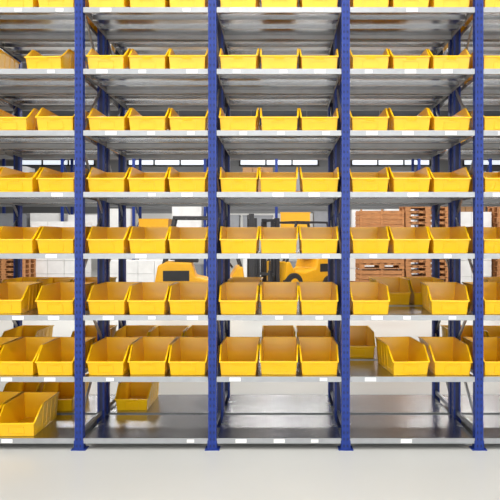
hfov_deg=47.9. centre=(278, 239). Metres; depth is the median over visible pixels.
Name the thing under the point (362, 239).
storage bin
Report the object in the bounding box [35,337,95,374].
storage bin
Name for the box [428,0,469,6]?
storage bin
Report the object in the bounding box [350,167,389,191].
storage bin
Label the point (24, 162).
window
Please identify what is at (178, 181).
storage bin
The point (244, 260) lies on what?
cartons
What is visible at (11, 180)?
storage bin
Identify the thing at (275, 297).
storage bin
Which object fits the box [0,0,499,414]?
shelving rack
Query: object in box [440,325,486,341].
storage bin
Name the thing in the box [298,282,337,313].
storage bin
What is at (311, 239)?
storage bin
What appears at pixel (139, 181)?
storage bin
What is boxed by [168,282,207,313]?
storage bin
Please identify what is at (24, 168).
box
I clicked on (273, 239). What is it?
storage bin
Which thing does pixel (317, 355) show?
storage bin
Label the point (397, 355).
storage bin
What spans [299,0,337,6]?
storage bin
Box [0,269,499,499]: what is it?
floor
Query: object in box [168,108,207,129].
storage bin
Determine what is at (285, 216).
box
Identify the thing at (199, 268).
carton
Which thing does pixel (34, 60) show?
storage bin
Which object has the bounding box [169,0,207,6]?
storage bin
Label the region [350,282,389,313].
storage bin
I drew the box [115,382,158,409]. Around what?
storage bin
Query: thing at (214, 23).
shelving rack
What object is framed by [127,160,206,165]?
window
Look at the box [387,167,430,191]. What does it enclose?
storage bin
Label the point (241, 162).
window
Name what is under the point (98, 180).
storage bin
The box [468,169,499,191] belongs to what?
storage bin
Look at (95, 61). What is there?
storage bin
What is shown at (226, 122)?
storage bin
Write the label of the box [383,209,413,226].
cartons
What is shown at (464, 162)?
window
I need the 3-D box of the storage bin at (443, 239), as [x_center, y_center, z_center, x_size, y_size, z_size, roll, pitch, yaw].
[1.303,-0.004,4.485,0.302,0.209,0.500,0,0,-1]
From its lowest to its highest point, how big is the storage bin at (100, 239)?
0.209 m
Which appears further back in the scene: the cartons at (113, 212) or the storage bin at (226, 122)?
the cartons at (113, 212)
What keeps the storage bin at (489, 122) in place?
on the shelving rack at (214, 23)
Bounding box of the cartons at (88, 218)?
[68,215,96,226]
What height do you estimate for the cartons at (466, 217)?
2.337 m
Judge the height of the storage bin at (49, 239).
0.209 m
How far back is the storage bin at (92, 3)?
4.25 m
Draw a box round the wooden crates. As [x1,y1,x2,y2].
[355,209,403,281]
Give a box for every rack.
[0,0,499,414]
[0,0,499,450]
[0,153,499,276]
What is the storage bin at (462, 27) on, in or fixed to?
on the shelving rack at (163, 404)
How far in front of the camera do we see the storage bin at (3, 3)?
4.25 m
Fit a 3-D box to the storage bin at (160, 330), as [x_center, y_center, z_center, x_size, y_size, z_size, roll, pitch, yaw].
[-1.002,0.919,5.106,0.302,0.209,0.500,0,0,-1]
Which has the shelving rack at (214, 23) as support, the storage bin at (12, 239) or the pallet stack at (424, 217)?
the storage bin at (12, 239)
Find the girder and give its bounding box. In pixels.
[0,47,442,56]
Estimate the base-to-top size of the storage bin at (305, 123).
0.209 m
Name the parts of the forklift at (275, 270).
seat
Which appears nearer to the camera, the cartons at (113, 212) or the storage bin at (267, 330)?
the storage bin at (267, 330)
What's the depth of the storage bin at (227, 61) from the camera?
4.24 m
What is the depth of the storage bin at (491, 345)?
4.68 m
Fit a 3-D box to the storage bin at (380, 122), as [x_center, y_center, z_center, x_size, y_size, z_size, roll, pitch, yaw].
[0.689,-0.926,4.482,0.302,0.209,0.500,0,0,0]
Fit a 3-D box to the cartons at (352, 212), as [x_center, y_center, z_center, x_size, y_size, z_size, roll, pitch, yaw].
[3.320,-0.667,21.735,1.200,0.980,0.800,0,0,0]
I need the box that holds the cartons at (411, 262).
[384,262,413,273]
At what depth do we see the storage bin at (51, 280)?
5.33 m
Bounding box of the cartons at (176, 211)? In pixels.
[172,207,203,226]
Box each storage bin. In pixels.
[0,0,38,6]
[0,49,19,68]
[0,108,38,129]
[0,109,15,116]
[0,167,42,191]
[0,226,42,252]
[0,282,43,313]
[0,337,21,350]
[0,337,58,374]
[0,391,23,411]
[0,392,59,435]
[2,277,50,282]
[2,325,53,337]
[3,382,45,391]
[24,49,87,77]
[35,108,91,139]
[35,282,94,313]
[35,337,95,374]
[36,167,88,191]
[36,226,90,252]
[36,277,74,284]
[38,0,94,28]
[42,374,88,410]
[71,277,116,284]
[71,325,116,342]
[86,48,130,68]
[86,167,130,191]
[86,226,131,252]
[86,337,140,374]
[87,108,130,129]
[87,282,139,313]
[88,0,129,6]
[94,26,115,52]
[114,325,156,336]
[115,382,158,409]
[127,108,170,129]
[127,167,169,191]
[127,282,176,313]
[128,49,169,68]
[128,226,169,252]
[128,337,177,374]
[130,0,169,6]
[149,325,189,336]
[168,48,207,68]
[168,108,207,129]
[168,167,207,191]
[168,226,207,252]
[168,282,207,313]
[168,337,207,374]
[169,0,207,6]
[184,325,207,336]
[219,48,260,68]
[219,108,259,129]
[219,282,260,313]
[219,337,260,374]
[220,0,260,6]
[220,167,258,191]
[220,226,259,252]
[227,277,262,304]
[259,167,297,191]
[260,48,298,68]
[260,108,298,129]
[260,226,297,252]
[260,282,298,313]
[260,337,297,374]
[261,0,297,6]
[262,325,295,336]
[295,325,330,352]
[297,337,338,374]
[298,49,338,68]
[298,108,338,129]
[298,167,338,191]
[298,226,338,252]
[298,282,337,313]
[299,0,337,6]
[350,0,388,6]
[350,48,389,68]
[350,108,388,129]
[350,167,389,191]
[350,226,389,252]
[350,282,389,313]
[350,326,375,357]
[369,277,410,304]
[375,337,429,374]
[387,108,431,129]
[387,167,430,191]
[387,226,430,252]
[388,0,428,6]
[388,49,430,68]
[402,277,443,304]
[418,337,472,374]
[420,282,469,313]
[427,49,470,68]
[427,167,471,191]
[427,226,470,252]
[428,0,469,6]
[428,108,471,129]
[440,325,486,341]
[443,26,464,52]
[462,282,499,313]
[462,337,499,374]
[464,52,499,84]
[465,0,499,27]
[466,111,499,139]
[466,226,499,252]
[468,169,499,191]
[483,277,499,281]
[483,325,499,336]
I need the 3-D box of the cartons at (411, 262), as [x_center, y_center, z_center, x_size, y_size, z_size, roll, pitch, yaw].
[4.590,1.128,21.735,1.200,0.891,0.800,0,0,0]
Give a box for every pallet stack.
[0,259,35,282]
[399,207,447,281]
[487,207,499,276]
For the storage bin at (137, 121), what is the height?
0.209 m
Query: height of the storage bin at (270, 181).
0.209 m
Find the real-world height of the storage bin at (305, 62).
0.209 m
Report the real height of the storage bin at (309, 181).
0.209 m
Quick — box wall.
[0,121,499,268]
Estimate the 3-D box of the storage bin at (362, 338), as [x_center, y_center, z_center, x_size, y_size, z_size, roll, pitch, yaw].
[0.695,0.919,5.097,0.302,0.209,0.500,0,0,1]
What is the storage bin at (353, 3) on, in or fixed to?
on the shelving rack at (214, 23)
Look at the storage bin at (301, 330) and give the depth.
5.34 m
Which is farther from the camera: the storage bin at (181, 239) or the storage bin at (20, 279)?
the storage bin at (20, 279)
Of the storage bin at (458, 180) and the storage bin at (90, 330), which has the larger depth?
the storage bin at (90, 330)
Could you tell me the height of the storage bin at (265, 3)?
0.209 m
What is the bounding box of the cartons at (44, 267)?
[31,221,90,276]
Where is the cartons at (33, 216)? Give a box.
[30,213,66,226]
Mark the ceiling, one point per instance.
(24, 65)
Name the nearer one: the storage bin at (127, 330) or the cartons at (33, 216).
the storage bin at (127, 330)
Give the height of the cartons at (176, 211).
1.143 m
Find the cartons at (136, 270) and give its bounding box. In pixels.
[110,260,174,281]
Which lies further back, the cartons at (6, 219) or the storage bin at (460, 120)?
the cartons at (6, 219)
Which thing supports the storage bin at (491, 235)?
on the shelving rack at (214, 23)
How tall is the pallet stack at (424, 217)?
2.772 m
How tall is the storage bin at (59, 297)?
0.209 m
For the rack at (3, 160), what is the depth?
22.20 m
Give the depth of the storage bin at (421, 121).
4.24 m
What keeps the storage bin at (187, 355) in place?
on the shelving rack at (214, 23)
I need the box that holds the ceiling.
[6,23,499,120]
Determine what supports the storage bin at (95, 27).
on the shelving rack at (163, 404)
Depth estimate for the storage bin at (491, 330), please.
5.34 m
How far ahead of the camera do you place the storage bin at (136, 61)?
4.25 m
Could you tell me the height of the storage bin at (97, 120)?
0.209 m
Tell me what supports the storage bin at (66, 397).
on the shelving rack at (163, 404)
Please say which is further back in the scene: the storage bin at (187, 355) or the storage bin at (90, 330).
the storage bin at (90, 330)
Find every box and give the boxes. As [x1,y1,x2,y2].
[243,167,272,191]
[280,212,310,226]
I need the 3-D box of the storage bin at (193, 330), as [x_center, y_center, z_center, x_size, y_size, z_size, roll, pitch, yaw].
[-0.690,0.919,5.123,0.302,0.209,0.500,0,0,0]
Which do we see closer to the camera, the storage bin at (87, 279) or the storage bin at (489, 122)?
the storage bin at (489, 122)
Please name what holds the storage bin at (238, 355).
on the shelving rack at (214, 23)
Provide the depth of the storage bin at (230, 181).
4.26 m
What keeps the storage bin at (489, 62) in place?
on the shelving rack at (214, 23)
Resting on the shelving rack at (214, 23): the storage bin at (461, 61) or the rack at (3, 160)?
the storage bin at (461, 61)
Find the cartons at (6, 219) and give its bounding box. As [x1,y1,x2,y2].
[0,213,29,226]
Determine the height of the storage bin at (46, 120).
0.209 m
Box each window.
[22,160,95,165]
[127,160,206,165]
[239,160,318,165]
[351,160,430,165]
[462,160,499,165]
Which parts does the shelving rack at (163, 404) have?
shelf, shelf, shelf, shelf, shelf, shelf, shelf, shelf, shelf, shelf, shelf, shelf, shelf, shelf, shelf, shelf, shelf, shelf, shelf, shelf, shelf, shelf, shelf, shelf, shelf, shelf, shelf, shelf, shelf, shelf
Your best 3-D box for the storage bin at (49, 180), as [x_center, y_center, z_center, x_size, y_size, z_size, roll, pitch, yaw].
[-1.689,-0.465,4.484,0.302,0.209,0.500,0,0,0]
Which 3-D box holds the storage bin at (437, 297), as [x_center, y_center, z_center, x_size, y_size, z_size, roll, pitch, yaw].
[1.315,0.458,4.475,0.302,0.209,0.500,0,0,6]
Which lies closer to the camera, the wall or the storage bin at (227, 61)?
the storage bin at (227, 61)
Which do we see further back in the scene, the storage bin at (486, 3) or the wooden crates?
the wooden crates
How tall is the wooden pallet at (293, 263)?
0.752 m
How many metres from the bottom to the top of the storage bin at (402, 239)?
0.209 m
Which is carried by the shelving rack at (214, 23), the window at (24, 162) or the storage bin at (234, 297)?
the storage bin at (234, 297)
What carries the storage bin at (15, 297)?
on the shelving rack at (214, 23)
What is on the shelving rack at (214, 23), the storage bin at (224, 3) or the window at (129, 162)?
the storage bin at (224, 3)
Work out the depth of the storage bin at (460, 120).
4.26 m
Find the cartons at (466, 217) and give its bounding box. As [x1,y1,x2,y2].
[461,212,490,283]
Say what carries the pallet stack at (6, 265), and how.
on the floor
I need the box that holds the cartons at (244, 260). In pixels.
[243,259,270,276]
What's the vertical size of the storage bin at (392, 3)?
0.209 m
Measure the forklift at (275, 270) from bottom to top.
2.200 m
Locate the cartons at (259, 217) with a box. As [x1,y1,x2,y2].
[242,215,272,226]
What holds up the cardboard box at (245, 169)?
on the rack at (3, 160)
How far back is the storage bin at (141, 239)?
4.27 m
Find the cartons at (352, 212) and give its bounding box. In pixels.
[350,210,380,226]
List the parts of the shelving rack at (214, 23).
shelf, shelf, shelf, shelf, shelf, shelf, shelf, shelf, shelf, shelf, shelf, shelf, shelf, shelf, shelf, shelf, shelf, shelf, shelf, shelf, shelf, shelf, shelf, shelf, shelf, shelf, shelf, shelf, shelf, shelf, shelf, shelf, shelf, shelf, shelf, shelf, shelf, shelf, shelf, shelf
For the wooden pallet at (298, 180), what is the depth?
21.35 m
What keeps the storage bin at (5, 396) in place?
on the shelving rack at (214, 23)
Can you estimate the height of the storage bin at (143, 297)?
0.209 m
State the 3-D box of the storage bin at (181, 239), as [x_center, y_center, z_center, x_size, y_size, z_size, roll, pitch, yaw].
[-0.696,-0.004,4.476,0.302,0.209,0.500,0,0,0]
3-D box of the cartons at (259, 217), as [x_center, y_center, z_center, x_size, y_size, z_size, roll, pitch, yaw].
[-0.810,-0.560,21.735,1.200,0.767,0.800,0,0,0]
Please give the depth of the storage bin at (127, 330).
5.35 m
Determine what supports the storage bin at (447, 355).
on the shelving rack at (214, 23)
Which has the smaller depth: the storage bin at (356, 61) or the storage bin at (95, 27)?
the storage bin at (356, 61)
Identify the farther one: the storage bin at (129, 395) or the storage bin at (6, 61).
the storage bin at (129, 395)
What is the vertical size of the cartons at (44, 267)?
2.137 m
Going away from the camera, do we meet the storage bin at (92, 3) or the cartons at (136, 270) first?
the storage bin at (92, 3)
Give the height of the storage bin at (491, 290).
0.209 m
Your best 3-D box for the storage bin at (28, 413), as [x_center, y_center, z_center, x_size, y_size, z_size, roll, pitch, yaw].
[-1.990,1.381,4.466,0.302,0.209,0.500,0,0,-1]
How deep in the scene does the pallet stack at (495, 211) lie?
15.35 m
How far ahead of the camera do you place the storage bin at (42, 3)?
4.26 m
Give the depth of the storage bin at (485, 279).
5.34 m
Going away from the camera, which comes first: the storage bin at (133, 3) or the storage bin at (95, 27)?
the storage bin at (133, 3)
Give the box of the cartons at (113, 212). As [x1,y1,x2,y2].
[110,209,135,226]
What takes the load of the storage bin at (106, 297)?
on the shelving rack at (214, 23)
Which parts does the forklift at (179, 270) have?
seat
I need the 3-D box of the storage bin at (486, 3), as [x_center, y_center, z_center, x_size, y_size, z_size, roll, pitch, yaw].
[1.694,-1.849,4.476,0.302,0.209,0.500,0,0,0]
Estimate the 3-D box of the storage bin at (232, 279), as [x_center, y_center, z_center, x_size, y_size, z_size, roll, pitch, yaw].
[-0.305,0.458,5.097,0.302,0.209,0.500,0,0,1]
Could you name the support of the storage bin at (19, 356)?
on the shelving rack at (214, 23)
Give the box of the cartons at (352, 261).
[350,259,373,281]
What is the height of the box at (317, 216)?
0.907 m
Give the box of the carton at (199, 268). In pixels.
[194,264,203,275]
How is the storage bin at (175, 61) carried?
on the shelving rack at (214, 23)
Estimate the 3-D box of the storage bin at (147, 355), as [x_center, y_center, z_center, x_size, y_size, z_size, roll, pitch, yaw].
[-1.002,0.919,4.484,0.302,0.209,0.500,0,0,-1]
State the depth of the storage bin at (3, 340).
4.71 m
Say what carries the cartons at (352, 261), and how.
on the floor
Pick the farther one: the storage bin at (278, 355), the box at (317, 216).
the box at (317, 216)
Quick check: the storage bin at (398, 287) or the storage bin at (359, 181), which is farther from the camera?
the storage bin at (398, 287)
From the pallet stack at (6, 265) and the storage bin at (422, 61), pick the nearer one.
the storage bin at (422, 61)
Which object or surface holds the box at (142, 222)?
on the rack at (3, 160)
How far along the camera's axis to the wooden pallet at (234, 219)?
21.35 m
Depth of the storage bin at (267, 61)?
4.25 m
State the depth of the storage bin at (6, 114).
4.53 m
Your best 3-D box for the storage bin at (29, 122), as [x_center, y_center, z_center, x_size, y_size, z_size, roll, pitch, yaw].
[-2.062,-0.926,4.486,0.302,0.209,0.500,0,0,-3]
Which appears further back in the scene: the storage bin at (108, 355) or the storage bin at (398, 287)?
the storage bin at (398, 287)
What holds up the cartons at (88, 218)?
on the rack at (3, 160)
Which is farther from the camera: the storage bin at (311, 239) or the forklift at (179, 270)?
the forklift at (179, 270)
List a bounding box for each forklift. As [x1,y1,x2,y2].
[155,214,298,298]
[260,218,327,281]
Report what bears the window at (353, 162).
in the wall
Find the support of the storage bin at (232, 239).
on the shelving rack at (214, 23)
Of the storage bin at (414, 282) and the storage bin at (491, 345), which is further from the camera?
the storage bin at (414, 282)
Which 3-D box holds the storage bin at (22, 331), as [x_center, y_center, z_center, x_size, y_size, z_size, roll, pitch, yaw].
[-2.305,0.919,5.120,0.302,0.209,0.500,0,0,1]
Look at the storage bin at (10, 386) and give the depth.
5.20 m
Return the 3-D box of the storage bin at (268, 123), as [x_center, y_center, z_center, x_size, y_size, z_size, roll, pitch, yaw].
[0.005,-0.926,4.478,0.302,0.209,0.500,0,0,0]

